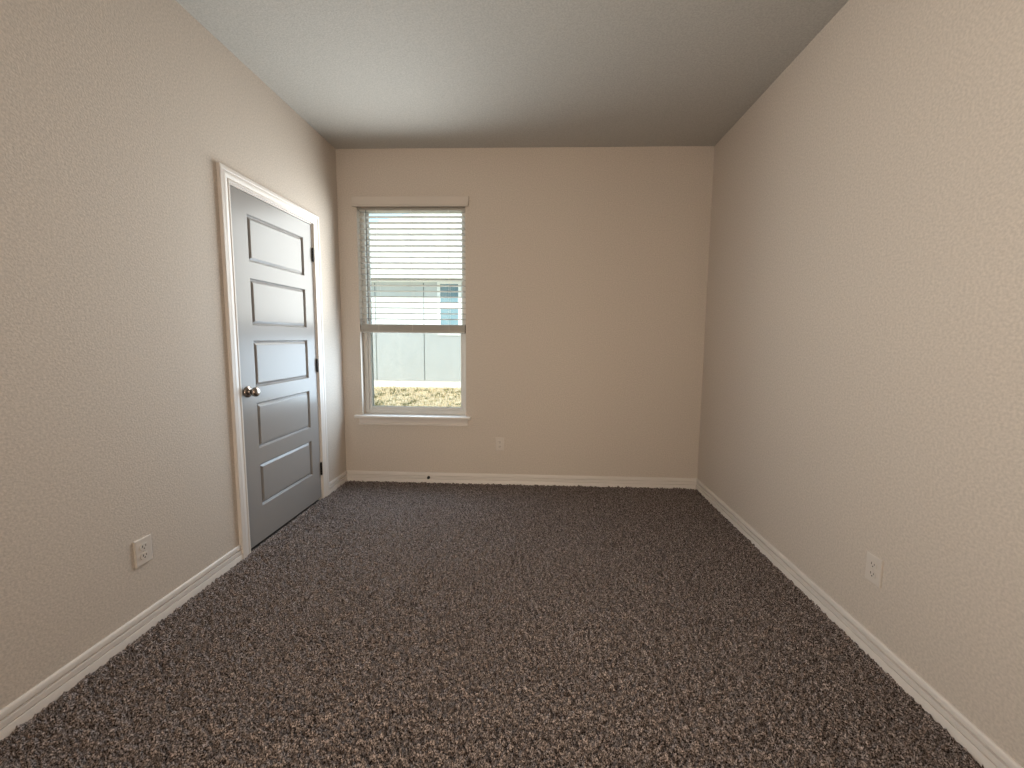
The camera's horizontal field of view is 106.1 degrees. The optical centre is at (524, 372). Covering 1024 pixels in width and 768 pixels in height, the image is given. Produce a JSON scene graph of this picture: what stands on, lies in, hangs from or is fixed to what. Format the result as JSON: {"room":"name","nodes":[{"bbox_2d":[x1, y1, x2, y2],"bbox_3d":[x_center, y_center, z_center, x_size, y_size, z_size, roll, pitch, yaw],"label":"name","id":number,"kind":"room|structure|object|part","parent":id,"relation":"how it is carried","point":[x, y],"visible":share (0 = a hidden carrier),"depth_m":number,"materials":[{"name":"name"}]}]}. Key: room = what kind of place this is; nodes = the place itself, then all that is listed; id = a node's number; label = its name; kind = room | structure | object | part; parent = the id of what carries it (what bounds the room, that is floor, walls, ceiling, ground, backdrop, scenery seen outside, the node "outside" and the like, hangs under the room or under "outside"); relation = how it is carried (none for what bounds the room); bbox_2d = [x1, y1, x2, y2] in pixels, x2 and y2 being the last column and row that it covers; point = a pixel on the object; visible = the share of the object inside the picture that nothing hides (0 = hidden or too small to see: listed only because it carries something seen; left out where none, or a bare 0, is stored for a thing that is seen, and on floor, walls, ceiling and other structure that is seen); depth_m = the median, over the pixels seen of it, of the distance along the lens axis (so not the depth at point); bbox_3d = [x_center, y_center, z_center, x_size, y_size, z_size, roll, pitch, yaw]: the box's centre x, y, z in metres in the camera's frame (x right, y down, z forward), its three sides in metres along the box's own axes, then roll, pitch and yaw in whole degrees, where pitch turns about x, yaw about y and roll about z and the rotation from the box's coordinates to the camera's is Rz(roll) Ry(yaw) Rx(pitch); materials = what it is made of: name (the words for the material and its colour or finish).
{"room":"empty bedroom","nodes":[
{"label":"empty bedroom","id":0,"kind":"room"},
{"bbox_2d":[0,0,345,709],"bbox_3d":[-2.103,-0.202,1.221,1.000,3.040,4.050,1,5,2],"label":"wall","id":1,"kind":"structure","parent":0,"point":[117,117],"depth_m":1.51,"materials":[{"name":"beige paint"}]},
{"bbox_2d":[0,544,242,739],"bbox_3d":[-1.629,1.132,0.776,0.015,0.102,2.753,1,5,2],"label":"baseboard","id":2,"kind":"structure","parent":1,"relation":"attached to","point":[22,709],"depth_m":1.47,"materials":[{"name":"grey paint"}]},
{"bbox_2d":[133,534,152,568],"bbox_3d":[-1.597,0.747,1.614,0.009,0.114,0.070,1,5,2],"label":"power outlet","id":3,"kind":"object","parent":1,"relation":"attached to","point":[142,547],"visible":1,"depth_m":1.61,"materials":[{"name":"beige plastic"}]},
{"bbox_2d":[140,542,147,550],"bbox_3d":[-1.593,0.728,1.612,0.003,0.027,0.034,1,5,2],"label":"receptacle","id":4,"kind":"object","parent":3,"relation":"attached to","point":[143,545],"depth_m":1.61,"materials":[{"name":"grey plastic"}]},
{"bbox_2d":[140,551,148,559],"bbox_3d":[-1.594,0.766,1.615,0.003,0.027,0.034,1,5,2],"label":"receptacle","id":5,"kind":"object","parent":3,"relation":"attached to","point":[144,555],"depth_m":1.61,"materials":[{"name":"grey plastic"}]},
{"bbox_2d":[216,162,329,559],"bbox_3d":[-1.589,-0.044,2.498,0.177,2.140,0.892,1,5,2],"label":"door","id":6,"kind":"structure","parent":1,"relation":"in","point":[270,244],"depth_m":2.39,"materials":[{"name":"grey paint"}]},
{"bbox_3d":[-1.545,0.109,2.190,0.062,0.065,0.065,1,5,2],"label":"knob","id":7,"kind":"part","parent":6,"relation":"part of","materials":[{"name":"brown metal"}]},
{"bbox_3d":[-1.572,-0.789,2.437,0.027,0.243,0.501,1,5,2],"label":"panel","id":8,"kind":"part","parent":6,"relation":"part of","materials":[{"name":"grey paint"}]},
{"bbox_3d":[-1.575,-0.431,2.470,0.027,0.248,0.501,1,5,2],"label":"panel","id":9,"kind":"part","parent":6,"relation":"part of","materials":[{"name":"grey paint"}]},
{"bbox_3d":[-1.579,-0.074,2.503,0.027,0.253,0.501,1,5,2],"label":"panel","id":10,"kind":"part","parent":6,"relation":"part of","materials":[{"name":"grey paint"}]},
{"bbox_3d":[-1.582,0.289,2.536,0.027,0.253,0.501,1,5,2],"label":"panel","id":11,"kind":"part","parent":6,"relation":"part of","materials":[{"name":"grey paint"}]},
{"bbox_3d":[-1.586,0.648,2.570,0.027,0.236,0.501,1,5,2],"label":"panel","id":12,"kind":"part","parent":6,"relation":"part of","materials":[{"name":"grey paint"}]},
{"bbox_2d":[329,471,347,493],"bbox_3d":[-1.542,0.911,3.183,0.015,0.102,0.309,1,5,2],"label":"baseboard","id":13,"kind":"structure","parent":1,"relation":"attached to","point":[341,479],"depth_m":3.17,"materials":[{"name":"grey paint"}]},
{"bbox_2d":[0,480,983,767],"bbox_3d":[-0.122,1.199,1.268,3.232,0.178,4.070,1,5,2],"label":"floor","id":14,"kind":"structure","parent":0,"point":[388,624],"depth_m":1.50,"materials":[{"name":"brown carpet"}]},
{"bbox_2d":[176,0,848,148],"bbox_3d":[-0.092,-1.646,1.081,3.232,0.100,4.220,1,5,2],"label":"ceiling","id":15,"kind":"structure","parent":0,"point":[362,74],"depth_m":2.10,"materials":[{"name":"paint"}]},
{"bbox_2d":[336,146,714,477],"bbox_3d":[-0.033,-0.369,3.241,3.232,3.040,0.150,1,5,2],"label":"wall","id":16,"kind":"structure","parent":0,"point":[587,267],"depth_m":3.14,"materials":[{"name":"beige paint"}]},
{"bbox_2d":[354,213,470,425],"bbox_3d":[-0.936,-0.451,3.239,0.989,1.793,0.175,1,5,2],"label":"window","id":17,"kind":"structure","parent":16,"relation":"in","point":[374,415],"depth_m":3.27,"materials":[{"name":"grey plastic"}]},
{"bbox_3d":[-0.928,-0.024,3.362,0.820,0.686,0.008,1,5,2],"label":"screen frame","id":18,"kind":"part","parent":17,"relation":"part of","materials":[{"name":"grey plastic"}]},
{"bbox_2d":[351,195,468,333],"bbox_3d":[-0.926,-0.875,3.166,0.945,1.091,0.081,1,5,2],"label":"window blind","id":19,"kind":"object","parent":17,"relation":"attached to","point":[460,200],"visible":0.98,"depth_m":3.17,"materials":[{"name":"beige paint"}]},
{"bbox_3d":[-1.210,-0.844,3.193,0.001,0.978,0.053,1,5,2],"label":"ladder cord","id":20,"kind":"part","parent":19,"relation":"part of","materials":[{"name":"white fabric"}]},
{"bbox_3d":[-0.925,-0.840,3.183,0.001,0.978,0.053,1,5,2],"label":"ladder cord","id":21,"kind":"part","parent":19,"relation":"part of","materials":[{"name":"white fabric"}]},
{"bbox_3d":[-0.929,-0.343,3.229,0.874,0.020,0.050,1,5,2],"label":"rail","id":22,"kind":"part","parent":19,"relation":"part of","materials":[{"name":"grey plastic"}]},
{"bbox_3d":[-0.620,-0.836,3.172,0.001,0.978,0.053,1,5,2],"label":"ladder cord","id":23,"kind":"part","parent":19,"relation":"part of","materials":[{"name":"white fabric"}]},
{"bbox_3d":[-0.921,-0.846,3.268,0.828,0.999,0.026,1,5,2],"label":"sash","id":24,"kind":"part","parent":17,"relation":"part of","materials":[{"name":"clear plastic"}]},
{"bbox_3d":[-0.930,-0.034,3.312,0.828,0.727,0.028,1,5,2],"label":"sash","id":25,"kind":"part","parent":17,"relation":"part of","materials":[{"name":"grey plastic"}]},
{"bbox_2d":[496,437,503,450],"bbox_3d":[-0.209,0.605,3.257,0.070,0.114,0.009,1,5,2],"label":"power outlet","id":26,"kind":"object","parent":16,"relation":"attached to","point":[499,441],"visible":1,"depth_m":3.25,"materials":[{"name":"beige plastic"}]},
{"bbox_2d":[346,470,696,489],"bbox_3d":[-0.048,0.916,3.278,2.992,0.102,0.015,1,5,2],"label":"baseboard","id":27,"kind":"structure","parent":16,"relation":"attached to","point":[382,476],"depth_m":3.27,"materials":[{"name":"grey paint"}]},
{"bbox_2d":[697,0,1023,767],"bbox_3d":[1.446,-0.157,1.097,0.120,3.040,4.050,1,5,2],"label":"wall","id":28,"kind":"structure","parent":0,"point":[863,377],"depth_m":1.47,"materials":[{"name":"beige paint"}]},
{"bbox_2d":[696,478,1022,767],"bbox_3d":[1.369,1.116,1.267,0.015,0.102,3.950,1,5,2],"label":"baseboard","id":29,"kind":"structure","parent":28,"relation":"attached to","point":[982,748],"depth_m":1.46,"materials":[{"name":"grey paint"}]},
{"bbox_2d":[865,551,883,588],"bbox_3d":[1.385,0.780,1.528,0.009,0.114,0.070,1,5,2],"label":"power outlet","id":30,"kind":"object","parent":28,"relation":"attached to","point":[874,564],"visible":1,"depth_m":1.52,"materials":[{"name":"beige plastic"}]},
{"bbox_2d":[868,569,875,578],"bbox_3d":[1.382,0.800,1.530,0.003,0.027,0.034,1,5,2],"label":"receptacle","id":31,"kind":"object","parent":30,"relation":"attached to","point":[871,572],"depth_m":1.53,"materials":[{"name":"grey plastic"}]},
{"bbox_2d":[869,560,876,568],"bbox_3d":[1.382,0.761,1.526,0.003,0.027,0.034,1,5,2],"label":"receptacle","id":32,"kind":"object","parent":30,"relation":"attached to","point":[872,563],"depth_m":1.53,"materials":[{"name":"grey plastic"}]},
{"label":"outside","id":33,"kind":"structure","parent":0,"visible":0},
{"bbox_2d":[374,385,460,406],"bbox_3d":[-1.425,0.823,6.671,28.000,0.300,6.317,1,5,2],"label":"ground","id":34,"kind":"structure","parent":33,"point":[458,389],"depth_m":8.12,"materials":[{"name":"yellow plant"}]},
{"bbox_2d":[370,214,461,387],"bbox_3d":[-1.446,-3.733,17.271,12.900,7.225,16.813,1,5,2],"label":"house","id":35,"kind":"structure","parent":34,"relation":"on","point":[428,360],"depth_m":9.68,"materials":[{"name":"paint"}]},
{"bbox_3d":[-1.864,-1.601,9.545,0.460,1.220,0.009,1,5,2],"label":"pane","id":36,"kind":"part","parent":35,"relation":"part of","materials":[{"name":"blue glass"}]}
]}

